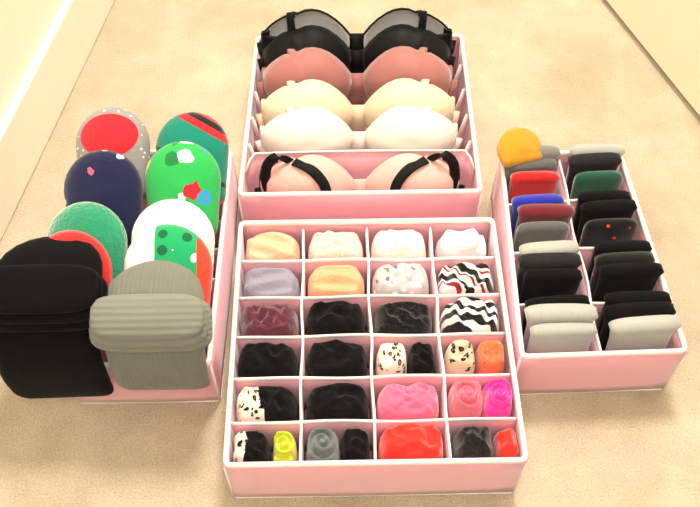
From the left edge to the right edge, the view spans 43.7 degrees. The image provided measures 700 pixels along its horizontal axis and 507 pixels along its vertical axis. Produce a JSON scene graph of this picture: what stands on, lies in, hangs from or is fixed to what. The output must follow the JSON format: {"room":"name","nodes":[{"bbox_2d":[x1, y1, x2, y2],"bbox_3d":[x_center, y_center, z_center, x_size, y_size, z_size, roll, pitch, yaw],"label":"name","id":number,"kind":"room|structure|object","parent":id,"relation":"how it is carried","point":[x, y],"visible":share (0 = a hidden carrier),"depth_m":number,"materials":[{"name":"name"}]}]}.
{"room":"bedroom","nodes":[
{"label":"bedroom","id":0,"kind":"room"},
{"bbox_2d":[0,0,63,120],"bbox_3d":[-0.514,-0.830,0.299,0.100,2.400,5.516,8,56,5],"label":"wall","id":1,"kind":"structure","parent":0,"point":[24,24],"depth_m":1.20,"materials":[{"name":"beige paint"}]},
{"bbox_2d":[0,0,114,240],"bbox_3d":[-0.461,-0.172,1.236,0.014,0.110,5.516,8,56,5],"label":"baseboard","id":2,"kind":"structure","parent":1,"relation":"attached to","point":[28,122],"depth_m":1.26,"materials":[{"name":"beige paint"}]},
{"bbox_2d":[0,0,699,506],"bbox_3d":[0.024,0.145,1.085,6.000,0.001,6.000,-1,55,-1],"label":"floor","id":3,"kind":"structure","parent":0,"point":[569,73],"depth_m":1.25,"materials":[{"name":"beige carpet"}]},
{"bbox_2d":[76,150,238,403],"bbox_3d":[-0.241,0.021,1.108,0.183,0.100,0.333,-1,55,-1],"label":"drawer organizer","id":4,"kind":"object","parent":3,"relation":"on","point":[225,237],"visible":0.14,"depth_m":1.05,"materials":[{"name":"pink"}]},
{"bbox_2d":[0,236,113,398],"bbox_3d":[-0.326,0.064,0.969,0.142,0.166,0.149,-1,55,-1],"label":"socks","id":5,"kind":"object","parent":4,"relation":"in","point":[49,287],"visible":0.98,"depth_m":0.92,"materials":[{"name":"black fabric"}]},
{"bbox_2d":[49,230,112,285],"bbox_3d":[-0.312,0.032,0.978,0.094,0.081,0.095,-1,55,-1],"label":"socks","id":6,"kind":"object","parent":4,"relation":"in","point":[67,235],"visible":0.09,"depth_m":0.97,"materials":[{"name":"red fabric"}]},
{"bbox_2d":[47,201,127,278],"bbox_3d":[-0.301,-0.001,1.001,0.094,0.080,0.095,-1,55,-1],"label":"socks","id":7,"kind":"object","parent":4,"relation":"in","point":[94,219],"visible":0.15,"depth_m":0.99,"materials":[{"name":"green fabric"}]},
{"bbox_2d":[64,150,142,245],"bbox_3d":[-0.295,-0.066,1.045,0.096,0.080,0.095,-1,55,-1],"label":"socks","id":8,"kind":"object","parent":4,"relation":"in","point":[107,178],"visible":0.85,"depth_m":1.03,"materials":[{"name":"blue fabric"}]},
{"bbox_2d":[76,107,149,198],"bbox_3d":[-0.294,-0.123,1.085,0.094,0.080,0.095,-1,55,-1],"label":"socks","id":9,"kind":"object","parent":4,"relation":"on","point":[119,130],"visible":0.38,"depth_m":1.07,"materials":[{"name":"red fabric"}]},
{"bbox_2d":[89,260,212,389],"bbox_3d":[-0.209,0.076,0.960,0.130,0.141,0.108,-1,55,-1],"label":"socks","id":10,"kind":"object","parent":4,"relation":"in","point":[153,325],"visible":1,"depth_m":0.91,"materials":[{"name":"grey fabric"}]},
{"bbox_2d":[124,224,212,305],"bbox_3d":[-0.204,0.025,0.982,0.100,0.078,0.095,-1,55,-1],"label":"socks","id":11,"kind":"object","parent":4,"relation":"in","point":[177,244],"visible":0.27,"depth_m":0.97,"materials":[{"name":"fabric"}]},
{"bbox_2d":[131,199,214,289],"bbox_3d":[-0.203,-0.005,1.002,0.096,0.078,0.095,-1,55,-1],"label":"socks","id":12,"kind":"object","parent":4,"relation":"in","point":[182,213],"visible":0.42,"depth_m":0.99,"materials":[{"name":"white fabric"}]},
{"bbox_2d":[145,141,220,234],"bbox_3d":[-0.201,-0.077,1.053,0.092,0.079,0.095,-1,55,-1],"label":"socks","id":13,"kind":"object","parent":4,"relation":"in","point":[182,170],"visible":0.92,"depth_m":1.04,"materials":[{"name":"green fabric"}]},
{"bbox_2d":[156,112,228,204],"bbox_3d":[-0.195,-0.117,1.080,0.090,0.079,0.095,-1,55,-1],"label":"socks","id":14,"kind":"object","parent":4,"relation":"in","point":[201,129],"visible":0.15,"depth_m":1.07,"materials":[{"name":"green fabric"}]},
{"bbox_2d":[238,33,481,220],"bbox_3d":[0.013,-0.173,1.243,0.322,0.100,0.311,-1,55,-1],"label":"drawer organizer","id":15,"kind":"object","parent":3,"relation":"on","point":[428,203],"visible":0.37,"depth_m":1.15,"materials":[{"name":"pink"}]},
{"bbox_2d":[256,8,455,57],"bbox_3d":[0.009,-0.302,1.259,0.286,0.129,0.043,-1,55,-1],"label":"sports bra","id":16,"kind":"object","parent":15,"relation":"in","point":[293,20],"visible":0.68,"depth_m":1.24,"materials":[{"name":"black fabric"}]},
{"bbox_2d":[257,24,455,72],"bbox_3d":[0.010,-0.269,1.255,0.286,0.121,0.052,-1,55,-1],"label":"sports bra","id":17,"kind":"object","parent":15,"relation":"in","point":[356,61],"visible":0.51,"depth_m":1.22,"materials":[{"name":"black fabric"}]},
{"bbox_2d":[257,46,457,104],"bbox_3d":[0.011,-0.233,1.241,0.286,0.118,0.057,-1,55,-1],"label":"sports bra","id":18,"kind":"object","parent":15,"relation":"in","point":[399,62],"visible":0.62,"depth_m":1.21,"materials":[{"name":"pink fabric"}]},
{"bbox_2d":[256,78,459,131],"bbox_3d":[0.011,-0.185,1.220,0.286,0.118,0.056,-1,55,-1],"label":"sports bra","id":19,"kind":"object","parent":15,"relation":"in","point":[402,91],"visible":0.48,"depth_m":1.19,"materials":[{"name":"beige fabric"}]},
{"bbox_2d":[255,105,462,151],"bbox_3d":[0.012,-0.152,1.189,0.286,0.096,0.051,-1,55,-1],"label":"sports bra","id":20,"kind":"object","parent":15,"relation":"in","point":[403,127],"visible":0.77,"depth_m":1.16,"materials":[{"name":"beige fabric"}]},
{"bbox_2d":[254,150,464,191],"bbox_3d":[0.014,-0.083,1.169,0.286,0.112,0.054,-1,55,-1],"label":"sports bra","id":21,"kind":"object","parent":15,"relation":"in","point":[407,171],"visible":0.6,"depth_m":1.15,"materials":[{"name":"pink fabric"}]},
{"bbox_2d":[223,217,527,498],"bbox_3d":[0.024,0.116,1.044,0.330,0.100,0.330,-1,55,-1],"label":"drawer organizer","id":22,"kind":"object","parent":3,"relation":"on","point":[447,475],"visible":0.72,"depth_m":0.99,"materials":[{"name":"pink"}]},
{"bbox_2d":[233,431,271,461],"bbox_3d":[-0.108,0.227,0.965,0.040,0.092,0.040,0,55,0],"label":"rolled underwear","id":23,"kind":"object","parent":22,"relation":"in","point":[249,446],"visible":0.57,"depth_m":0.93,"materials":[{"name":"black fabric"}]},
{"bbox_2d":[236,386,298,421],"bbox_3d":[-0.094,0.183,0.997,0.071,0.089,0.045,0,55,0],"label":"rolled underwear","id":24,"kind":"object","parent":22,"relation":"in","point":[261,403],"visible":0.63,"depth_m":0.96,"materials":[{"name":"black fabric"}]},
{"bbox_2d":[238,342,298,377],"bbox_3d":[-0.096,0.139,1.026,0.072,0.091,0.045,0,55,0],"label":"rolled underwear","id":25,"kind":"object","parent":22,"relation":"in","point":[264,359],"visible":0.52,"depth_m":0.99,"materials":[{"name":"black fabric"}]},
{"bbox_2d":[241,304,299,335],"bbox_3d":[-0.096,0.095,1.057,0.071,0.090,0.045,-1,55,-1],"label":"rolled underwear","id":26,"kind":"object","parent":22,"relation":"in","point":[279,319],"visible":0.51,"depth_m":1.02,"materials":[{"name":"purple fabric"}]},
{"bbox_2d":[243,267,299,296],"bbox_3d":[-0.098,0.053,1.089,0.071,0.084,0.045,-2,55,-1],"label":"rolled underwear","id":27,"kind":"object","parent":22,"relation":"in","point":[258,282],"visible":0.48,"depth_m":1.06,"materials":[{"name":"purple fabric"}]},
{"bbox_2d":[245,232,300,259],"bbox_3d":[-0.098,0.009,1.119,0.071,0.085,0.045,0,55,0],"label":"rolled underwear","id":28,"kind":"object","parent":22,"relation":"in","point":[268,245],"visible":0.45,"depth_m":1.09,"materials":[{"name":"brown fabric"}]},
{"bbox_2d":[273,431,297,460],"bbox_3d":[-0.071,0.226,0.963,0.026,0.095,0.036,-2,55,-2],"label":"rolled underwear","id":29,"kind":"object","parent":22,"relation":"in","point":[284,449],"visible":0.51,"depth_m":0.93,"materials":[{"name":"yellow fabric"}]},
{"bbox_2d":[307,427,339,460],"bbox_3d":[-0.029,0.224,0.963,0.036,0.099,0.041,0,55,0],"label":"rolled underwear","id":30,"kind":"object","parent":22,"relation":"in","point":[322,444],"visible":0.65,"depth_m":0.93,"materials":[{"name":"grey fabric"}]},
{"bbox_2d":[308,230,362,258],"bbox_3d":[-0.018,0.007,1.119,0.071,0.088,0.045,0,55,0],"label":"rolled underwear","id":31,"kind":"object","parent":22,"relation":"in","point":[329,244],"visible":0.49,"depth_m":1.08,"materials":[{"name":"beige fabric"}]},
{"bbox_2d":[307,301,364,334],"bbox_3d":[-0.017,0.093,1.056,0.071,0.094,0.045,-1,55,-1],"label":"rolled underwear","id":32,"kind":"object","parent":22,"relation":"in","point":[335,317],"visible":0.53,"depth_m":1.02,"materials":[{"name":"black fabric"}]},
{"bbox_2d":[307,265,364,296],"bbox_3d":[-0.017,0.051,1.089,0.072,0.089,0.045,0,55,0],"label":"rolled underwear","id":33,"kind":"object","parent":22,"relation":"in","point":[328,280],"visible":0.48,"depth_m":1.05,"materials":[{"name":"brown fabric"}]},
{"bbox_2d":[306,383,367,419],"bbox_3d":[-0.014,0.181,0.996,0.071,0.093,0.045,-1,55,-1],"label":"rolled underwear","id":34,"kind":"object","parent":22,"relation":"in","point":[337,400],"visible":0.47,"depth_m":0.96,"materials":[{"name":"black fabric"}]},
{"bbox_2d":[307,339,366,376],"bbox_3d":[-0.015,0.137,1.026,0.071,0.094,0.045,-1,55,-1],"label":"rolled underwear","id":35,"kind":"object","parent":22,"relation":"in","point":[333,358],"visible":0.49,"depth_m":0.99,"materials":[{"name":"black fabric"}]},
{"bbox_2d":[341,429,369,459],"bbox_3d":[0.006,0.224,0.965,0.032,0.095,0.040,-1,55,-1],"label":"rolled underwear","id":36,"kind":"object","parent":22,"relation":"in","point":[355,442],"visible":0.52,"depth_m":0.93,"materials":[{"name":"black fabric"}]},
{"bbox_2d":[375,343,406,374],"bbox_3d":[0.048,0.137,1.028,0.036,0.091,0.039,-1,55,-1],"label":"rolled underwear","id":37,"kind":"object","parent":22,"relation":"in","point":[391,357],"visible":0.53,"depth_m":1.00,"materials":[{"name":"white fabric"}]},
{"bbox_2d":[370,229,425,257],"bbox_3d":[0.062,0.005,1.120,0.072,0.090,0.045,0,55,0],"label":"rolled underwear","id":38,"kind":"object","parent":22,"relation":"in","point":[390,243],"visible":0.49,"depth_m":1.09,"materials":[{"name":"beige fabric"}]},
{"bbox_2d":[371,263,428,294],"bbox_3d":[0.062,0.049,1.088,0.071,0.092,0.046,-2,55,-2],"label":"rolled underwear","id":39,"kind":"object","parent":22,"relation":"in","point":[403,278],"visible":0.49,"depth_m":1.05,"materials":[{"name":"white fabric"}]},
{"bbox_2d":[373,301,431,333],"bbox_3d":[0.064,0.093,1.060,0.071,0.088,0.045,-1,55,-1],"label":"rolled underwear","id":40,"kind":"object","parent":22,"relation":"in","point":[404,317],"visible":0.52,"depth_m":1.03,"materials":[{"name":"black fabric"}]},
{"bbox_2d":[376,382,438,419],"bbox_3d":[0.066,0.181,0.998,0.071,0.090,0.045,0,55,0],"label":"rolled underwear","id":41,"kind":"object","parent":22,"relation":"in","point":[418,400],"visible":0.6,"depth_m":0.96,"materials":[{"name":"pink fabric"}]},
{"bbox_2d":[378,424,442,459],"bbox_3d":[0.067,0.222,0.966,0.071,0.097,0.045,-2,55,-2],"label":"rolled underwear","id":42,"kind":"object","parent":22,"relation":"in","point":[401,441],"visible":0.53,"depth_m":0.93,"materials":[{"name":"red fabric"}]},
{"bbox_2d":[407,342,433,373],"bbox_3d":[0.083,0.137,1.029,0.030,0.090,0.039,0,55,0],"label":"rolled underwear","id":43,"kind":"object","parent":22,"relation":"in","point":[421,357],"visible":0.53,"depth_m":1.00,"materials":[{"name":"black fabric"}]},
{"bbox_2d":[444,340,474,373],"bbox_3d":[0.128,0.136,1.029,0.034,0.092,0.038,-1,55,-1],"label":"rolled underwear","id":44,"kind":"object","parent":22,"relation":"in","point":[459,356],"visible":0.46,"depth_m":1.00,"materials":[{"name":"beige fabric"}]},
{"bbox_2d":[434,228,485,256],"bbox_3d":[0.141,0.004,1.120,0.064,0.092,0.038,-1,55,-1],"label":"rolled underwear","id":45,"kind":"object","parent":22,"relation":"in","point":[469,242],"visible":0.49,"depth_m":1.09,"materials":[{"name":"white fabric"}]},
{"bbox_2d":[447,380,482,417],"bbox_3d":[0.130,0.177,0.994,0.038,0.101,0.041,-1,55,-1],"label":"rolled underwear","id":46,"kind":"object","parent":22,"relation":"in","point":[464,399],"visible":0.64,"depth_m":0.96,"materials":[{"name":"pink fabric"}]},
{"bbox_2d":[437,262,493,294],"bbox_3d":[0.143,0.047,1.089,0.071,0.092,0.046,-1,55,-1],"label":"rolled underwear","id":47,"kind":"object","parent":22,"relation":"in","point":[464,277],"visible":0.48,"depth_m":1.06,"materials":[{"name":"multicoloured fabric"}]},
{"bbox_2d":[439,297,498,332],"bbox_3d":[0.144,0.090,1.058,0.071,0.096,0.045,0,55,0],"label":"rolled underwear","id":48,"kind":"object","parent":22,"relation":"in","point":[466,314],"visible":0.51,"depth_m":1.02,"materials":[{"name":"fabric"}]},
{"bbox_2d":[451,426,492,457],"bbox_3d":[0.134,0.221,0.966,0.043,0.098,0.039,-2,55,-2],"label":"rolled underwear","id":49,"kind":"object","parent":22,"relation":"in","point":[469,442],"visible":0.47,"depth_m":0.93,"materials":[{"name":"black fabric"}]},
{"bbox_2d":[474,340,504,373],"bbox_3d":[0.163,0.135,1.029,0.033,0.091,0.039,-1,55,-1],"label":"rolled underwear","id":50,"kind":"object","parent":22,"relation":"in","point":[489,355],"visible":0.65,"depth_m":1.00,"materials":[{"name":"orange fabric"}]},
{"bbox_2d":[481,379,511,416],"bbox_3d":[0.165,0.177,0.996,0.033,0.099,0.041,-1,55,-1],"label":"rolled underwear","id":51,"kind":"object","parent":22,"relation":"in","point":[497,394],"visible":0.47,"depth_m":0.96,"materials":[{"name":"pink fabric"}]},
{"bbox_2d":[491,428,518,457],"bbox_3d":[0.170,0.223,0.967,0.024,0.094,0.036,-2,55,-2],"label":"rolled underwear","id":52,"kind":"object","parent":22,"relation":"in","point":[504,444],"visible":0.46,"depth_m":0.93,"materials":[{"name":"red fabric"}]},
{"bbox_2d":[490,150,688,394],"bbox_3d":[0.281,0.017,1.113,0.205,0.100,0.319,-1,55,-1],"label":"drawer organizer","id":53,"kind":"object","parent":3,"relation":"on","point":[593,370],"visible":0.31,"depth_m":1.04,"materials":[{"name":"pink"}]},
{"bbox_2d":[497,127,542,166],"bbox_3d":[0.218,-0.139,1.128,0.059,0.031,0.046,-12,56,-8],"label":"socks","id":54,"kind":"object","parent":53,"relation":"in","point":[516,146],"visible":1,"depth_m":1.12,"materials":[{"name":"fabric"}]},
{"bbox_2d":[505,158,556,192],"bbox_3d":[0.235,-0.084,1.168,0.067,0.114,0.025,-4,55,-3],"label":"socks","id":55,"kind":"object","parent":53,"relation":"in","point":[545,164],"visible":0.18,"depth_m":1.12,"materials":[{"name":"grey fabric"}]},
{"bbox_2d":[508,171,559,203],"bbox_3d":[0.238,-0.068,1.159,0.063,0.109,0.024,0,55,0],"label":"socks","id":56,"kind":"object","parent":53,"relation":"in","point":[522,182],"visible":0.44,"depth_m":1.12,"materials":[{"name":"red fabric"}]},
{"bbox_2d":[510,194,563,239],"bbox_3d":[0.237,-0.035,1.136,0.065,0.112,0.025,-4,55,-3],"label":"socks","id":57,"kind":"object","parent":53,"relation":"in","point":[517,201],"visible":0.19,"depth_m":1.09,"materials":[{"name":"blue fabric"}]},
{"bbox_2d":[513,221,568,251],"bbox_3d":[0.240,-0.003,1.118,0.066,0.105,0.023,-4,55,-3],"label":"socks","id":58,"kind":"object","parent":53,"relation":"in","point":[538,231],"visible":0.32,"depth_m":1.08,"materials":[{"name":"grey fabric"}]},
{"bbox_2d":[513,204,574,242],"bbox_3d":[0.244,-0.022,1.125,0.071,0.115,0.026,-3,55,-2],"label":"socks","id":59,"kind":"object","parent":53,"relation":"in","point":[527,212],"visible":0.27,"depth_m":1.08,"materials":[{"name":"red fabric"}]},
{"bbox_2d":[516,240,579,277],"bbox_3d":[0.241,0.025,1.092,0.073,0.115,0.026,-5,56,-4],"label":"socks","id":60,"kind":"object","parent":53,"relation":"in","point":[568,246],"visible":0.2,"depth_m":1.05,"materials":[{"name":"white fabric"}]},
{"bbox_2d":[537,145,560,160],"bbox_3d":[0.237,-0.098,1.171,0.071,0.124,0.027,0,55,0],"label":"socks","id":61,"kind":"object","parent":53,"relation":"in","point":[548,151],"visible":0.12,"depth_m":1.12,"materials":[{"name":"grey fabric"}]},
{"bbox_2d":[517,252,581,296],"bbox_3d":[0.239,0.039,1.081,0.075,0.116,0.028,-3,55,-2],"label":"socks","id":62,"kind":"object","parent":53,"relation":"in","point":[529,261],"visible":0.24,"depth_m":1.04,"materials":[{"name":"black fabric"}]},
{"bbox_2d":[519,268,582,303],"bbox_3d":[0.241,0.057,1.072,0.069,0.111,0.025,-1,55,-1],"label":"socks","id":63,"kind":"object","parent":53,"relation":"in","point":[542,282],"visible":0.54,"depth_m":1.03,"materials":[{"name":"black fabric"}]},
{"bbox_2d":[522,294,589,336],"bbox_3d":[0.241,0.088,1.049,0.075,0.114,0.025,-4,55,-3],"label":"socks","id":64,"kind":"object","parent":53,"relation":"in","point":[573,298],"visible":0.13,"depth_m":1.01,"materials":[{"name":"black fabric"}]},
{"bbox_2d":[523,303,598,352],"bbox_3d":[0.241,0.099,1.036,0.084,0.122,0.028,-1,55,-1],"label":"socks","id":65,"kind":"object","parent":53,"relation":"in","point":[556,312],"visible":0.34,"depth_m":0.99,"materials":[{"name":"white fabric"}]},
{"bbox_2d":[526,322,597,353],"bbox_3d":[0.243,0.118,1.029,0.076,0.114,0.026,-4,55,-3],"label":"socks","id":66,"kind":"object","parent":53,"relation":"in","point":[562,336],"visible":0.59,"depth_m":0.99,"materials":[{"name":"white fabric"}]},
{"bbox_2d":[566,152,621,198],"bbox_3d":[0.318,-0.090,1.171,0.068,0.117,0.027,-4,55,-3],"label":"socks","id":67,"kind":"object","parent":53,"relation":"in","point":[604,161],"visible":0.29,"depth_m":1.13,"materials":[{"name":"black fabric"}]},
{"bbox_2d":[565,143,624,182],"bbox_3d":[0.322,-0.101,1.176,0.072,0.121,0.025,0,55,0],"label":"socks","id":68,"kind":"object","parent":53,"relation":"in","point":[596,147],"visible":0.23,"depth_m":1.13,"materials":[{"name":"white fabric"}]},
{"bbox_2d":[570,170,621,198],"bbox_3d":[0.323,-0.070,1.164,0.062,0.105,0.023,-3,55,-2],"label":"socks","id":69,"kind":"object","parent":53,"relation":"in","point":[609,179],"visible":0.37,"depth_m":1.13,"materials":[{"name":"green fabric"}]},
{"bbox_2d":[573,190,630,236],"bbox_3d":[0.321,-0.040,1.138,0.066,0.113,0.025,-2,55,-1],"label":"socks","id":70,"kind":"object","parent":53,"relation":"in","point":[583,197],"visible":0.19,"depth_m":1.10,"materials":[{"name":"black fabric"}]},
{"bbox_2d":[576,199,637,244],"bbox_3d":[0.323,-0.027,1.127,0.070,0.116,0.027,-4,55,-3],"label":"socks","id":71,"kind":"object","parent":53,"relation":"in","point":[614,208],"visible":0.3,"depth_m":1.08,"materials":[{"name":"black fabric"}]},
{"bbox_2d":[578,218,637,246],"bbox_3d":[0.326,-0.008,1.121,0.066,0.104,0.024,-2,55,-2],"label":"socks","id":72,"kind":"object","parent":53,"relation":"in","point":[595,231],"visible":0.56,"depth_m":1.08,"materials":[{"name":"black fabric"}]},
{"bbox_2d":[587,240,651,281],"bbox_3d":[0.332,0.024,1.096,0.069,0.111,0.025,-4,55,-3],"label":"socks","id":73,"kind":"object","parent":53,"relation":"in","point":[627,245],"visible":0.17,"depth_m":1.05,"materials":[{"name":"black fabric"}]},
{"bbox_2d":[589,251,654,298],"bbox_3d":[0.330,0.037,1.085,0.071,0.112,0.026,-5,56,-3],"label":"socks","id":74,"kind":"object","parent":53,"relation":"in","point":[600,260],"visible":0.16,"depth_m":1.04,"materials":[{"name":"black fabric"}]},
{"bbox_2d":[592,262,663,301],"bbox_3d":[0.334,0.051,1.074,0.077,0.115,0.026,-4,55,-3],"label":"socks","id":75,"kind":"object","parent":53,"relation":"in","point":[636,276],"visible":0.57,"depth_m":1.03,"materials":[{"name":"black fabric"}]},
{"bbox_2d":[597,291,671,336],"bbox_3d":[0.334,0.084,1.050,0.077,0.116,0.029,-4,55,-3],"label":"socks","id":76,"kind":"object","parent":53,"relation":"in","point":[623,296],"visible":0.13,"depth_m":1.01,"materials":[{"name":"black fabric"}]},
{"bbox_2d":[599,301,675,350],"bbox_3d":[0.331,0.097,1.039,0.083,0.121,0.028,-3,55,-2],"label":"socks","id":77,"kind":"object","parent":53,"relation":"in","point":[611,312],"visible":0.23,"depth_m":0.99,"materials":[{"name":"black fabric"}]},
{"bbox_2d":[605,315,681,350],"bbox_3d":[0.335,0.112,1.029,0.082,0.119,0.028,-4,55,-3],"label":"socks","id":78,"kind":"object","parent":53,"relation":"in","point":[652,331],"visible":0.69,"depth_m":0.99,"materials":[{"name":"white fabric"}]},
{"bbox_2d":[607,0,699,115],"bbox_3d":[0.482,-0.944,0.585,0.040,2.038,1.106,-17,57,-11],"label":"wall","id":79,"kind":"structure","parent":3,"relation":"on","point":[669,30],"depth_m":1.33,"materials":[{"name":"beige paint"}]}
]}

